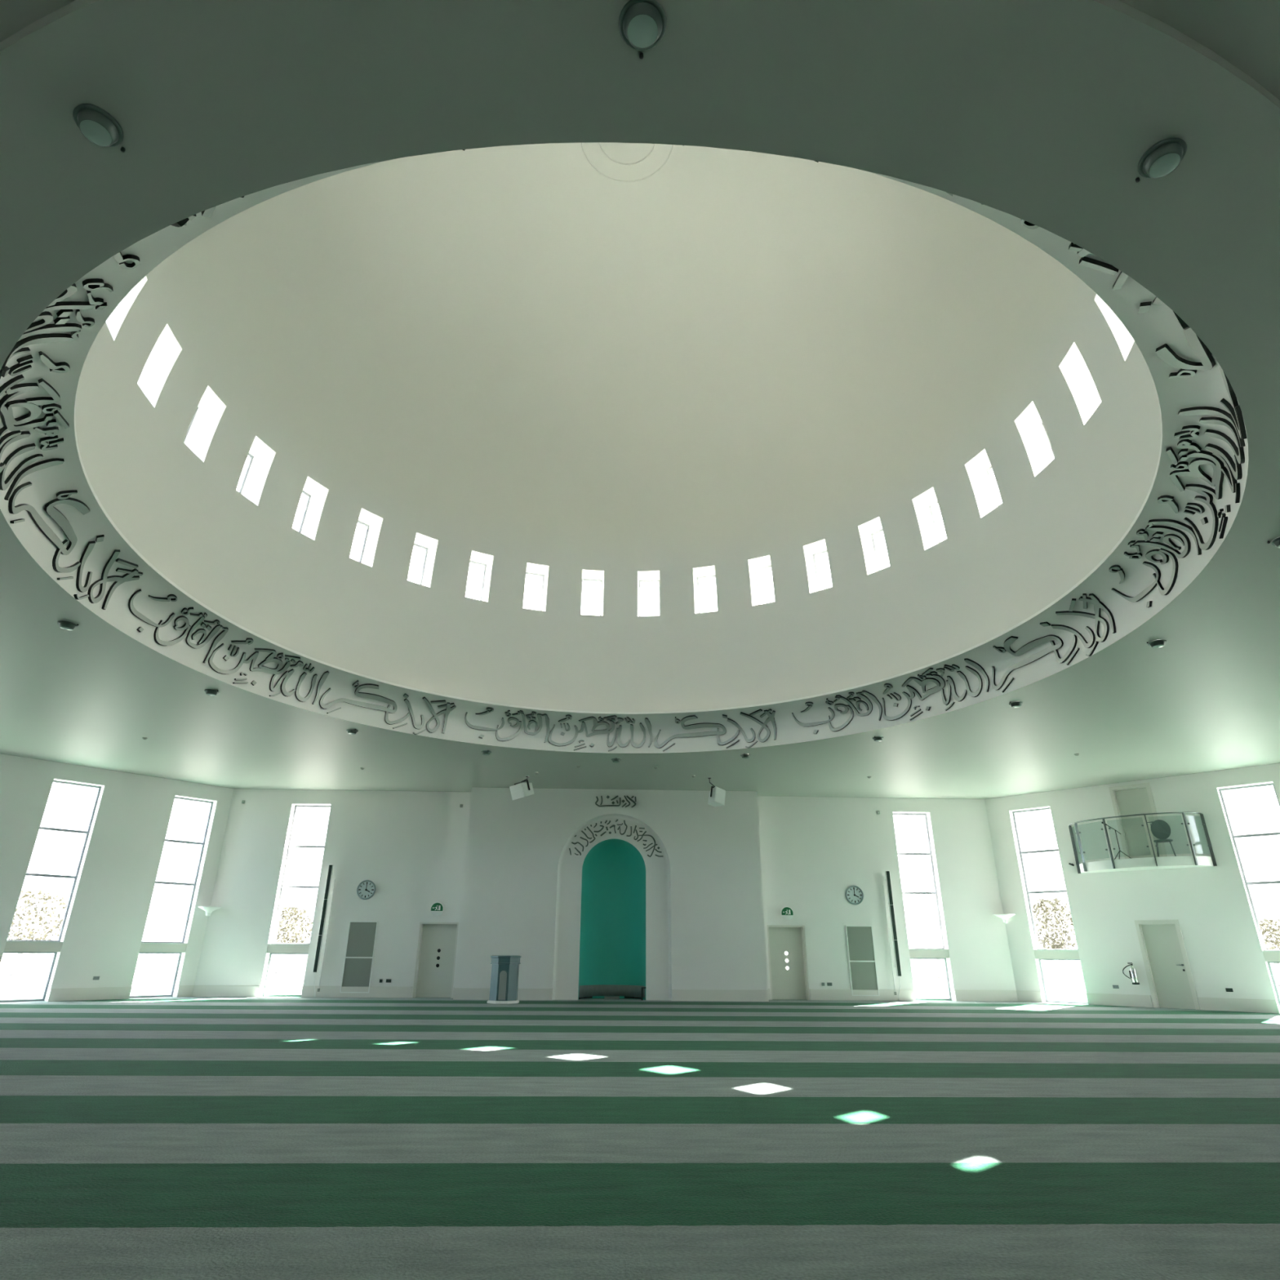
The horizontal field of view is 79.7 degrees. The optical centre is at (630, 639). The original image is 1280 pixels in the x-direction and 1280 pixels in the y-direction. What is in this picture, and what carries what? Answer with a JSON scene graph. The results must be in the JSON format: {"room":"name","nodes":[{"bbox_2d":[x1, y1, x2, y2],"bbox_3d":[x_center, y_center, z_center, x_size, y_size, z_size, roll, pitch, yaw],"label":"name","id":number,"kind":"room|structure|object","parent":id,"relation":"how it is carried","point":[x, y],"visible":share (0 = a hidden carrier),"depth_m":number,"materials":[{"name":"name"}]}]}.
{"room":"mosque","nodes":[
{"label":"mosque","id":0,"kind":"room"},
{"bbox_2d":[0,753,234,1001],"bbox_3d":[-16.331,5.928,19.406,0.400,5.963,11.000,-18,-28,38],"label":"wall","id":1,"kind":"structure","parent":0,"point":[102,935],"depth_m":21.15,"materials":[{"name":"paint"}]},
{"bbox_2d":[0,780,101,1002],"bbox_3d":[-15.408,6.535,20.295,0.390,5.520,1.210,-18,-28,38],"label":"window","id":2,"kind":"structure","parent":1,"relation":"in","point":[12,946],"depth_m":19.99,"materials":[{"name":"grey"}]},
{"bbox_2d":[93,976,99,979],"bbox_3d":[-14.240,9.004,20.427,0.014,0.086,0.146,-18,-28,38],"label":"wall socket","id":3,"kind":"object","parent":1,"relation":"attached to","point":[94,977],"visible":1,"depth_m":20.43,"materials":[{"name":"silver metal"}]},
{"bbox_2d":[47,985,194,1001],"bbox_3d":[-16.189,8.500,18.211,0.050,0.300,11.000,-18,-28,38],"label":"baseboard","id":4,"kind":"structure","parent":1,"relation":"attached to","point":[104,993],"depth_m":20.32,"materials":[{"name":"white"}]},
{"bbox_2d":[128,796,213,998],"bbox_3d":[-13.390,7.418,22.434,0.390,5.520,1.210,-18,-28,38],"label":"window","id":5,"kind":"structure","parent":1,"relation":"in","point":[146,947],"depth_m":22.15,"materials":[{"name":"grey"}]},
{"bbox_2d":[198,906,221,915],"bbox_3d":[-12.441,8.001,22.604,0.617,0.260,0.617,1,-22,-2],"label":"wall lamp","id":6,"kind":"object","parent":1,"relation":"attached to","point":[208,909],"depth_m":22.51,"materials":[{"name":"white ceramic"}]},
{"bbox_2d":[194,788,471,998],"bbox_3d":[-8.785,7.614,23.419,7.580,5.963,0.400,1,-22,-2],"label":"wall","id":7,"kind":"structure","parent":0,"point":[411,845],"depth_m":23.37,"materials":[{"name":"paint"}]},
{"bbox_2d":[262,804,330,996],"bbox_3d":[-10.085,7.790,23.291,1.210,5.520,0.390,1,-22,-2],"label":"window","id":8,"kind":"structure","parent":7,"relation":"in","point":[273,948],"depth_m":22.76,"materials":[{"name":"grey"}]},
{"bbox_2d":[191,985,454,997],"bbox_3d":[-8.797,10.157,22.156,7.580,0.300,0.050,1,-22,-2],"label":"baseboard","id":9,"kind":"structure","parent":7,"relation":"attached to","point":[198,990],"depth_m":22.12,"materials":[{"name":"white"}]},
{"bbox_2d":[339,920,377,993],"bbox_3d":[-7.981,9.294,22.527,0.840,1.950,0.050,1,-22,-2],"label":"air vent","id":10,"kind":"object","parent":7,"relation":"in","point":[358,960],"visible":1,"depth_m":22.54,"materials":[{"name":"grey metal"}]},
{"bbox_2d":[356,880,375,899],"bbox_3d":[-8.017,7.563,23.223,0.570,0.570,0.058,1,-22,-2],"label":"wall clock","id":11,"kind":"object","parent":7,"relation":"attached to","point":[366,890],"visible":1,"depth_m":23.21,"materials":[{"name":"grey plastic"}]},
{"bbox_2d":[412,921,458,998],"bbox_3d":[-5.754,9.469,22.744,1.150,2.060,0.280,1,-22,-2],"label":"door","id":12,"kind":"structure","parent":7,"relation":"in","point":[434,972],"depth_m":22.78,"materials":[{"name":"white wood"}]},
{"bbox_2d":[430,902,444,915],"bbox_3d":[-5.832,8.094,23.081,0.398,0.400,0.083,1,-22,-2],"label":"exit sign","id":13,"kind":"object","parent":7,"relation":"attached to","point":[437,908],"visible":1,"depth_m":23.04,"materials":[{"name":"green plastic"}]},
{"bbox_2d":[454,787,768,990],"bbox_3d":[-0.530,7.571,23.159,8.900,5.963,0.820,1,-22,-2],"label":"wall","id":14,"kind":"structure","parent":0,"point":[514,847],"depth_m":22.89,"materials":[{"name":"paint"}]},
{"bbox_2d":[453,987,768,1001],"bbox_3d":[-0.535,10.036,21.701,8.900,0.300,0.050,1,-22,-2],"label":"baseboard","id":15,"kind":"structure","parent":14,"relation":"attached to","point":[460,993],"depth_m":21.73,"materials":[{"name":"white"}]},
{"bbox_2d":[551,813,671,1000],"bbox_3d":[-0.535,7.993,23.197,3.380,5.210,1.209,1,-22,-2],"label":"mihrab","id":16,"kind":"object","parent":14,"relation":"attached to","point":[612,940],"visible":1,"depth_m":23.09,"materials":[{"name":"paint"}]},
{"bbox_2d":[568,819,662,857],"bbox_3d":[-0.451,6.052,23.473,2.871,1.127,0.024,1,-22,-2],"label":"calligraphy","id":17,"kind":"object","parent":16,"relation":"attached to","point":[613,825],"visible":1,"depth_m":23.49,"materials":[{"name":"paint"}]},
{"bbox_2d":[595,795,636,807],"bbox_3d":[-0.472,4.994,23.746,1.275,0.373,0.032,1,-22,-2],"label":"calligraphy","id":18,"kind":"object","parent":14,"relation":"attached to","point":[607,797],"depth_m":23.72,"materials":[{"name":"grey metal"}]},
{"bbox_2d":[0,0,1279,799],"bbox_3d":[0.031,-5.336,13.986,39.443,11.300,27.746,1,-22,-2],"label":"ceiling","id":19,"kind":"structure","parent":0,"point":[569,344],"depth_m":14.98,"materials":[{"name":"paint"}]},
{"bbox_2d":[57,621,78,631],"bbox_3d":[-8.577,-0.203,11.660,0.254,0.084,0.254,-19,-29,40],"label":"ceiling light","id":20,"kind":"object","parent":19,"relation":"attached to","point":[66,625],"visible":1,"depth_m":11.60,"materials":[{"name":"grey metal"}]},
{"bbox_2d":[0,251,142,609],"bbox_3d":[-6.254,-1.942,8.549,1.247,0.838,7.448,13,-25,-28],"label":"calligraphy","id":21,"kind":"object","parent":19,"relation":"attached to","point":[11,388],"visible":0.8,"depth_m":8.22,"materials":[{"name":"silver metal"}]},
{"bbox_2d":[72,103,125,152],"bbox_3d":[-3.177,-3.038,4.566,0.254,0.084,0.254,10,-24,-22],"label":"ceiling light","id":22,"kind":"object","parent":19,"relation":"attached to","point":[98,126],"visible":1,"depth_m":4.53,"materials":[{"name":"grey"}]},
{"bbox_2d":[183,407,198,442],"bbox_3d":[-8.387,-3.954,14.120,0.227,1.260,0.619,-1,-22,4],"label":"window","id":23,"kind":"structure","parent":19,"relation":"attached to","point":[197,407],"depth_m":14.49,"materials":[{"name":"grey"}]},
{"bbox_2d":[204,688,218,696],"bbox_3d":[-8.020,1.018,14.659,0.254,0.084,0.254,10,-24,-22],"label":"ceiling light","id":24,"kind":"object","parent":19,"relation":"attached to","point":[211,692],"visible":1,"depth_m":14.60,"materials":[{"name":"grey metal"}]},
{"bbox_2d":[237,453,253,493],"bbox_3d":[-8.101,-3.351,15.601,0.227,1.260,0.619,-6,-23,15],"label":"window","id":25,"kind":"structure","parent":19,"relation":"attached to","point":[250,456],"depth_m":15.91,"materials":[{"name":"grey"}]},
{"bbox_2d":[128,589,456,734],"bbox_3d":[-6.436,0.763,15.225,1.247,0.838,7.448,-12,-25,28],"label":"calligraphy","id":26,"kind":"object","parent":19,"relation":"attached to","point":[188,629],"visible":1,"depth_m":15.01,"materials":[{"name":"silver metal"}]},
{"bbox_2d":[297,490,311,532],"bbox_3d":[-7.510,-2.779,17.001,0.227,1.260,0.619,-10,-24,25],"label":"window","id":27,"kind":"structure","parent":19,"relation":"attached to","point":[308,495],"depth_m":17.28,"materials":[{"name":"grey"}]},
{"bbox_2d":[346,728,358,734],"bbox_3d":[-6.267,2.073,17.230,0.254,0.084,0.254,1,-22,-1],"label":"ceiling light","id":28,"kind":"object","parent":19,"relation":"attached to","point":[352,731],"visible":1,"depth_m":17.16,"materials":[{"name":"grey metal"}]},
{"bbox_2d":[357,520,369,562],"bbox_3d":[-6.634,-2.260,18.266,0.227,1.260,0.619,-16,-27,35],"label":"window","id":29,"kind":"structure","parent":19,"relation":"attached to","point":[359,522],"depth_m":18.50,"materials":[{"name":"grey"}]},
{"bbox_2d":[413,543,427,585],"bbox_3d":[-5.508,-1.812,19.348,0.619,1.260,0.227,18,-28,-37],"label":"window","id":30,"kind":"structure","parent":19,"relation":"attached to","point":[415,545],"depth_m":19.53,"materials":[{"name":"grey"}]},
{"bbox_2d":[470,560,486,600],"bbox_3d":[-4.176,-1.454,20.205,0.619,1.260,0.227,12,-25,-27],"label":"window","id":31,"kind":"structure","parent":19,"relation":"attached to","point":[471,562],"depth_m":20.35,"materials":[{"name":"grey"}]},
{"bbox_2d":[480,750,491,755],"bbox_3d":[-3.585,2.803,18.980,0.254,0.084,0.254,-8,-23,20],"label":"ceiling light","id":32,"kind":"object","parent":19,"relation":"attached to","point":[484,752],"visible":1,"depth_m":18.91,"materials":[{"name":"grey metal"}]},
{"bbox_2d":[509,776,534,799],"bbox_3d":[-3.120,4.284,22.106,0.537,0.699,0.627,-13,-26,30],"label":"loudspeaker","id":33,"kind":"object","parent":19,"relation":"hanging from","point":[520,790],"visible":1,"depth_m":21.88,"materials":[{"name":"white plastic"}]},
{"bbox_2d":[510,783,524,799],"bbox_3d":[-3.245,4.319,21.849,0.463,0.403,0.114,-13,-26,30],"label":"grille","id":34,"kind":"object","parent":33,"relation":"attached to","point":[517,791],"depth_m":21.84,"materials":[{"name":"white"}]},
{"bbox_2d":[525,572,544,610],"bbox_3d":[-2.688,-1.200,20.804,0.619,1.260,0.227,7,-23,-16],"label":"window","id":35,"kind":"structure","parent":19,"relation":"attached to","point":[526,573],"depth_m":20.92,"materials":[{"name":"grey"}]},
{"bbox_2d":[580,578,602,615],"bbox_3d":[-1.102,-1.059,21.123,0.619,1.260,0.227,3,-22,-6],"label":"window","id":36,"kind":"structure","parent":19,"relation":"attached to","point":[583,580],"depth_m":21.21,"materials":[{"name":"grey"}]},
{"bbox_2d":[171,145,1039,229],"bbox_3d":[-0.001,-3.180,5.378,7.448,0.838,1.247,0,-22,0],"label":"calligraphy","id":37,"kind":"object","parent":19,"relation":"attached to","point":[206,213],"visible":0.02,"depth_m":5.99,"materials":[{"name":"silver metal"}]},
{"bbox_2d":[611,757,621,763],"bbox_3d":[-0.380,3.097,19.643,0.254,0.084,0.254,-19,-29,40],"label":"ceiling light","id":38,"kind":"object","parent":19,"relation":"attached to","point":[615,760],"visible":1,"depth_m":19.57,"materials":[{"name":"grey metal"}]},
{"bbox_2d":[464,706,776,751],"bbox_3d":[-0.237,2.201,18.652,7.448,0.838,1.247,0,-22,1],"label":"calligraphy","id":39,"kind":"object","parent":19,"relation":"attached to","point":[596,723],"visible":1,"depth_m":18.90,"materials":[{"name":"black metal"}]},
{"bbox_2d":[618,0,666,59],"bbox_3d":[0.061,-3.225,4.041,0.254,0.084,0.254,-19,-29,40],"label":"ceiling light","id":40,"kind":"object","parent":19,"relation":"attached to","point":[642,22],"visible":1,"depth_m":4.01,"materials":[{"name":"grey"}]},
{"bbox_2d":[639,579,660,616],"bbox_3d":[0.521,-1.036,21.148,0.619,1.260,0.227,-1,-22,4],"label":"window","id":41,"kind":"structure","parent":19,"relation":"attached to","point":[652,580],"depth_m":21.22,"materials":[{"name":"grey"}]},
{"bbox_2d":[697,574,715,613],"bbox_3d":[2.120,-1.133,20.879,0.619,1.260,0.227,-6,-23,15],"label":"window","id":42,"kind":"structure","parent":19,"relation":"attached to","point":[713,575],"depth_m":20.99,"materials":[{"name":"grey"}]},
{"bbox_2d":[707,777,725,806],"bbox_3d":[2.458,4.375,22.079,0.480,0.808,0.433,13,-25,-28],"label":"loudspeaker","id":43,"kind":"object","parent":19,"relation":"hanging from","point":[716,795],"visible":1,"depth_m":21.90,"materials":[{"name":"white plastic"}]},
{"bbox_2d":[715,786,725,804],"bbox_3d":[2.543,4.442,21.873,0.411,0.484,0.059,13,-25,-28],"label":"grille","id":44,"kind":"object","parent":43,"relation":"attached to","point":[720,793],"depth_m":21.86,"materials":[{"name":"white"}]},
{"bbox_2d":[740,753,751,758],"bbox_3d":[2.857,2.909,19.119,0.254,0.084,0.254,10,-24,-22],"label":"ceiling light","id":45,"kind":"object","parent":19,"relation":"attached to","point":[744,756],"visible":1,"depth_m":19.05,"materials":[{"name":"grey metal"}]},
{"bbox_2d":[755,564,771,604],"bbox_3d":[3.632,-1.345,20.327,0.619,1.260,0.227,-10,-24,25],"label":"window","id":46,"kind":"structure","parent":19,"relation":"attached to","point":[770,566],"depth_m":20.47,"materials":[{"name":"grey"}]},
{"bbox_2d":[813,550,827,591],"bbox_3d":[5.000,-1.665,19.512,0.619,1.260,0.227,-16,-27,35],"label":"window","id":47,"kind":"structure","parent":19,"relation":"attached to","point":[815,555],"depth_m":19.70,"materials":[{"name":"grey"}]},
{"bbox_2d":[871,528,883,570],"bbox_3d":[6.171,-2.080,18.465,0.227,1.260,0.619,18,-28,-37],"label":"window","id":48,"kind":"structure","parent":19,"relation":"attached to","point":[881,531],"depth_m":18.68,"materials":[{"name":"grey"}]},
{"bbox_2d":[872,736,884,742],"bbox_3d":[5.636,2.269,17.487,0.254,0.084,0.254,1,-22,-1],"label":"ceiling light","id":49,"kind":"object","parent":19,"relation":"attached to","point":[877,739],"visible":1,"depth_m":17.42,"materials":[{"name":"grey metal"}]},
{"bbox_2d":[928,501,941,542],"bbox_3d":[7.099,-2.575,17.228,0.227,1.260,0.619,12,-25,-27],"label":"window","id":50,"kind":"structure","parent":19,"relation":"attached to","point":[931,506],"depth_m":17.50,"materials":[{"name":"grey"}]},
{"bbox_2d":[791,593,1115,733],"bbox_3d":[6.075,0.878,15.271,1.247,0.838,7.448,12,-25,-26],"label":"calligraphy","id":51,"kind":"object","parent":19,"relation":"attached to","point":[1093,599],"visible":1,"depth_m":14.99,"materials":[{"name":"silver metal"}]},
{"bbox_2d":[986,466,1000,506],"bbox_3d":[7.750,-3.129,15.848,0.227,1.260,0.619,7,-23,-16],"label":"window","id":52,"kind":"structure","parent":19,"relation":"attached to","point":[989,469],"depth_m":16.15,"materials":[{"name":"grey"}]},
{"bbox_2d":[1008,701,1022,707],"bbox_3d":[7.532,1.274,14.996,0.254,0.084,0.254,-8,-23,20],"label":"ceiling light","id":53,"kind":"object","parent":19,"relation":"attached to","point":[1015,704],"visible":1,"depth_m":14.93,"materials":[{"name":"grey metal"}]},
{"bbox_2d":[1041,422,1054,457],"bbox_3d":[8.098,-3.723,14.377,0.227,1.260,0.619,3,-22,-6],"label":"window","id":54,"kind":"structure","parent":19,"relation":"attached to","point":[1042,423],"depth_m":14.73,"materials":[{"name":"grey"}]},
{"bbox_2d":[1146,639,1167,648],"bbox_3d":[8.257,0.074,12.024,0.254,0.084,0.254,-19,-29,40],"label":"ceiling light","id":55,"kind":"object","parent":19,"relation":"attached to","point":[1158,643],"visible":1,"depth_m":11.97,"materials":[{"name":"grey metal"}]},
{"bbox_2d":[1068,242,1246,607],"bbox_3d":[5.973,-1.842,8.564,1.247,0.838,7.448,-13,-26,30],"label":"calligraphy","id":56,"kind":"object","parent":19,"relation":"attached to","point":[1234,421],"visible":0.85,"depth_m":8.61,"materials":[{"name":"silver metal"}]},
{"bbox_2d":[1135,137,1186,182],"bbox_3d":[3.265,-2.932,4.705,0.254,0.084,0.254,-8,-23,20],"label":"ceiling light","id":57,"kind":"object","parent":19,"relation":"attached to","point":[1164,157],"visible":1,"depth_m":4.67,"materials":[{"name":"grey"}]},
{"bbox_2d":[1267,536,1279,548],"bbox_3d":[7.701,-1.146,9.025,0.254,0.084,0.254,10,-24,-22],"label":"ceiling light","id":58,"kind":"object","parent":19,"relation":"attached to","point":[1276,542],"visible":1,"depth_m":9.04,"materials":[{"name":"grey metal"}]},
{"bbox_2d":[0,991,1279,1279],"bbox_3d":[0.087,5.343,9.715,45.000,0.001,32.000,1,-22,-2],"label":"floor","id":59,"kind":"structure","parent":0,"point":[160,1138],"depth_m":5.70,"materials":[{"name":"carpet"}]},
{"bbox_2d":[313,864,335,995],"bbox_3d":[-9.066,8.550,22.666,0.200,3.662,0.272,1,-22,-2],"label":"speaker","id":60,"kind":"object","parent":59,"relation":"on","point":[317,962],"visible":1,"depth_m":22.65},
{"bbox_2d":[313,935,321,972],"bbox_3d":[-9.111,9.118,22.295,0.096,0.985,0.014,1,-22,-2],"label":"grille","id":61,"kind":"object","parent":60,"relation":"attached to","point":[319,941],"depth_m":22.29,"materials":[{"name":"black metal"}]},
{"bbox_2d":[318,899,327,934],"bbox_3d":[-9.103,8.193,22.670,0.096,0.985,0.014,1,-22,-2],"label":"grille","id":62,"kind":"object","parent":60,"relation":"attached to","point":[325,903],"depth_m":22.66,"materials":[{"name":"black metal"}]},
{"bbox_2d":[324,865,332,899],"bbox_3d":[-9.096,7.268,23.045,0.096,0.985,0.014,1,-22,-2],"label":"grille","id":63,"kind":"object","parent":60,"relation":"attached to","point":[330,870],"depth_m":23.04,"materials":[{"name":"black metal"}]},
{"bbox_2d":[486,955,520,1004],"bbox_3d":[-3.393,9.103,20.600,0.813,1.160,0.813,1,-22,-2],"label":"lectern","id":64,"kind":"object","parent":59,"relation":"on","point":[504,969],"visible":1,"depth_m":20.33,"materials":[{"name":"wood"}]},
{"bbox_2d":[882,871,901,1000],"bbox_3d":[7.893,8.896,23.198,0.200,3.662,0.272,1,-22,-2],"label":"speaker","id":65,"kind":"object","parent":59,"relation":"on","point":[894,936],"visible":1,"depth_m":23.19},
{"bbox_2d":[886,871,893,904],"bbox_3d":[7.952,7.616,23.579,0.096,0.985,0.014,1,-22,-2],"label":"grille","id":66,"kind":"object","parent":65,"relation":"attached to","point":[888,880],"depth_m":23.58,"materials":[{"name":"black metal"}]},
{"bbox_2d":[889,905,897,939],"bbox_3d":[7.945,8.541,23.204,0.096,0.985,0.014,1,-22,-2],"label":"grille","id":67,"kind":"object","parent":65,"relation":"attached to","point":[891,908],"depth_m":23.20,"materials":[{"name":"black metal"}]},
{"bbox_2d":[893,940,901,976],"bbox_3d":[7.938,9.466,22.829,0.096,0.985,0.014,1,-22,-2],"label":"grille","id":68,"kind":"object","parent":65,"relation":"attached to","point":[895,944],"depth_m":22.82,"materials":[{"name":"black metal"}]},
{"bbox_2d":[757,795,1016,1000],"bbox_3d":[7.694,7.950,23.936,7.600,5.963,0.400,1,-22,-2],"label":"wall","id":69,"kind":"structure","parent":0,"point":[813,849],"depth_m":23.89,"materials":[{"name":"paint"}]},
{"bbox_2d":[780,906,793,919],"bbox_3d":[4.760,8.338,23.401,0.398,0.400,0.083,1,-22,-2],"label":"exit sign","id":70,"kind":"object","parent":69,"relation":"attached to","point":[786,913],"visible":1,"depth_m":23.37,"materials":[{"name":"green plastic"}]},
{"bbox_2d":[766,924,809,999],"bbox_3d":[4.688,9.682,23.072,1.150,2.060,0.280,1,-22,-2],"label":"door","id":71,"kind":"structure","parent":69,"relation":"in","point":[792,983],"depth_m":23.12,"materials":[{"name":"white wood"}]},
{"bbox_2d":[845,885,863,904],"bbox_3d":[6.902,7.877,23.687,0.570,0.570,0.058,1,-22,-2],"label":"wall clock","id":72,"kind":"object","parent":69,"relation":"attached to","point":[854,894],"visible":1,"depth_m":23.68,"materials":[{"name":"grey plastic"}]},
{"bbox_2d":[844,925,879,995],"bbox_3d":[6.929,9.598,22.994,0.820,1.950,0.050,1,-22,-2],"label":"air vent","id":73,"kind":"object","parent":69,"relation":"in","point":[860,939],"visible":1,"depth_m":23.00,"materials":[{"name":"white metal"}]},
{"bbox_2d":[768,988,1017,1001],"bbox_3d":[7.681,10.493,22.672,7.600,0.300,0.050,1,-22,-2],"label":"baseboard","id":74,"kind":"structure","parent":69,"relation":"attached to","point":[815,993],"depth_m":22.66,"materials":[{"name":"white wood"}]},
{"bbox_2d":[893,813,951,999],"bbox_3d":[9.011,8.180,23.889,1.210,5.520,0.390,1,-22,-2],"label":"window","id":75,"kind":"structure","parent":69,"relation":"in","point":[914,953],"depth_m":23.37,"materials":[{"name":"grey metal"}]},
{"bbox_2d":[984,763,1279,1012],"bbox_3d":[15.548,6.579,20.405,11.000,5.963,0.400,-20,-30,41],"label":"wall","id":76,"kind":"structure","parent":0,"point":[1211,905],"depth_m":21.28,"materials":[{"name":"paint"}]},
{"bbox_2d":[993,913,1015,923],"bbox_3d":[11.384,8.487,23.351,0.617,0.260,0.617,1,-22,-2],"label":"wall lamp","id":77,"kind":"object","parent":76,"relation":"attached to","point":[1004,917],"depth_m":23.25,"materials":[{"name":"white ceramic"}]},
{"bbox_2d":[1012,807,1088,1004],"bbox_3d":[12.558,7.873,23.064,1.210,5.520,0.390,-20,-30,41],"label":"window","id":78,"kind":"structure","parent":76,"relation":"in","point":[1064,954],"depth_m":22.75,"materials":[{"name":"grey metal"}]},
{"bbox_2d":[1122,962,1139,984],"bbox_3d":[13.614,9.080,20.892,0.329,0.545,0.218,-3,-22,9],"label":"fire extinguisher","id":79,"kind":"object","parent":76,"relation":"attached to","point":[1133,975],"visible":1,"depth_m":20.83,"materials":[{"name":"silver metal"}]},
{"bbox_2d":[1108,782,1167,858],"bbox_3d":[14.499,5.228,21.912,1.030,2.145,0.230,-20,-30,41],"label":"door","id":80,"kind":"structure","parent":76,"relation":"in","point":[1137,798],"depth_m":21.98,"materials":[{"name":"white"}]},
{"bbox_2d":[1068,812,1217,873],"bbox_3d":[14.007,5.652,21.376,3.366,1.388,0.996,-20,-30,41],"label":"balcony","id":81,"kind":"object","parent":76,"relation":"attached to","point":[1164,862],"visible":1,"depth_m":20.84,"materials":[{"name":"clear glass"}]},
{"bbox_2d":[1101,822,1131,859],"bbox_3d":[13.725,5.682,21.728,0.462,1.106,0.470,1,-22,-2],"label":"microphone stand","id":82,"kind":"object","parent":81,"relation":"on","point":[1101,822],"visible":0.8,"depth_m":21.66,"materials":[{"name":"black metal"}]},
{"bbox_2d":[1150,819,1176,857],"bbox_3d":[14.553,5.429,21.003,0.460,1.052,0.450,-15,-27,34],"label":"balcony chair","id":83,"kind":"object","parent":81,"relation":"on","point":[1161,829],"visible":0.93,"depth_m":21.18,"materials":[{"name":"grey"}]},
{"bbox_2d":[1016,990,1279,1013],"bbox_3d":[15.377,9.144,19.200,11.000,0.300,0.050,-20,-30,41],"label":"baseboard","id":84,"kind":"structure","parent":76,"relation":"attached to","point":[1262,1006],"depth_m":20.52,"materials":[{"name":"white"}]},
{"bbox_2d":[1134,920,1199,1009],"bbox_3d":[14.395,8.685,20.594,1.030,2.185,0.230,-20,-30,41],"label":"door","id":85,"kind":"structure","parent":76,"relation":"in","point":[1165,957],"depth_m":20.60,"materials":[{"name":"white wood"}]},
{"bbox_2d":[1225,987,1233,991],"bbox_3d":[15.207,8.896,19.496,0.146,0.086,0.014,-20,-30,41],"label":"wall socket","id":86,"kind":"object","parent":76,"relation":"attached to","point":[1228,989],"visible":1,"depth_m":19.50,"materials":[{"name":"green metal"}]},
{"bbox_2d":[1218,782,1279,1005],"bbox_3d":[16.432,6.458,19.501,1.210,5.520,0.390,-20,-30,41],"label":"window","id":87,"kind":"structure","parent":76,"relation":"in","point":[1271,956],"depth_m":19.92,"materials":[{"name":"grey metal"}]},
{"label":"outside","id":88,"kind":"structure","parent":0,"visible":0},
{"bbox_2d":[0,953,1279,997],"bbox_3d":[-1.111,12.574,27.252,320.000,0.001,320.000,1,-22,-2],"label":"ground","id":89,"kind":"structure","parent":88,"point":[153,972],"depth_m":45.15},
{"bbox_2d":[7,889,69,975],"bbox_3d":[-32.662,15.724,41.314,4.499,4.296,4.458,1,-22,-2],"label":"autumn tree","id":90,"kind":"object","parent":89,"relation":"on","point":[26,935],"visible":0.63,"depth_m":41.45,"materials":[{"name":"beige plant"}]},
{"bbox_2d":[274,906,312,973],"bbox_3d":[-21.373,18.421,47.202,3.208,3.886,3.289,1,-22,-2],"label":"autumn tree","id":91,"kind":"object","parent":89,"relation":"on","point":[286,934],"visible":0.69,"depth_m":47.19,"materials":[{"name":"beige plant"}]},
{"bbox_2d":[903,819,942,978],"bbox_3d":[18.964,16.383,49.059,2.749,9.628,2.891,18,-28,-36],"label":"bare tree","id":92,"kind":"object","parent":89,"relation":"on","point":[930,900],"visible":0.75,"depth_m":48.86,"materials":[{"name":"beige plant"}]},
{"bbox_2d":[1031,897,1076,980],"bbox_3d":[25.252,17.717,45.559,2.674,4.617,2.682,1,-22,-2],"label":"autumn tree","id":93,"kind":"object","parent":89,"relation":"on","point":[1055,944],"visible":0.85,"depth_m":45.52,"materials":[{"name":"beige plant"}]},
{"bbox_2d":[1257,918,1279,985],"bbox_3d":[33.623,16.362,40.260,3.246,3.272,3.210,1,-22,-2],"label":"autumn tree","id":94,"kind":"object","parent":89,"relation":"on","point":[1265,925],"visible":0.37,"depth_m":40.02,"materials":[{"name":"beige plant"}]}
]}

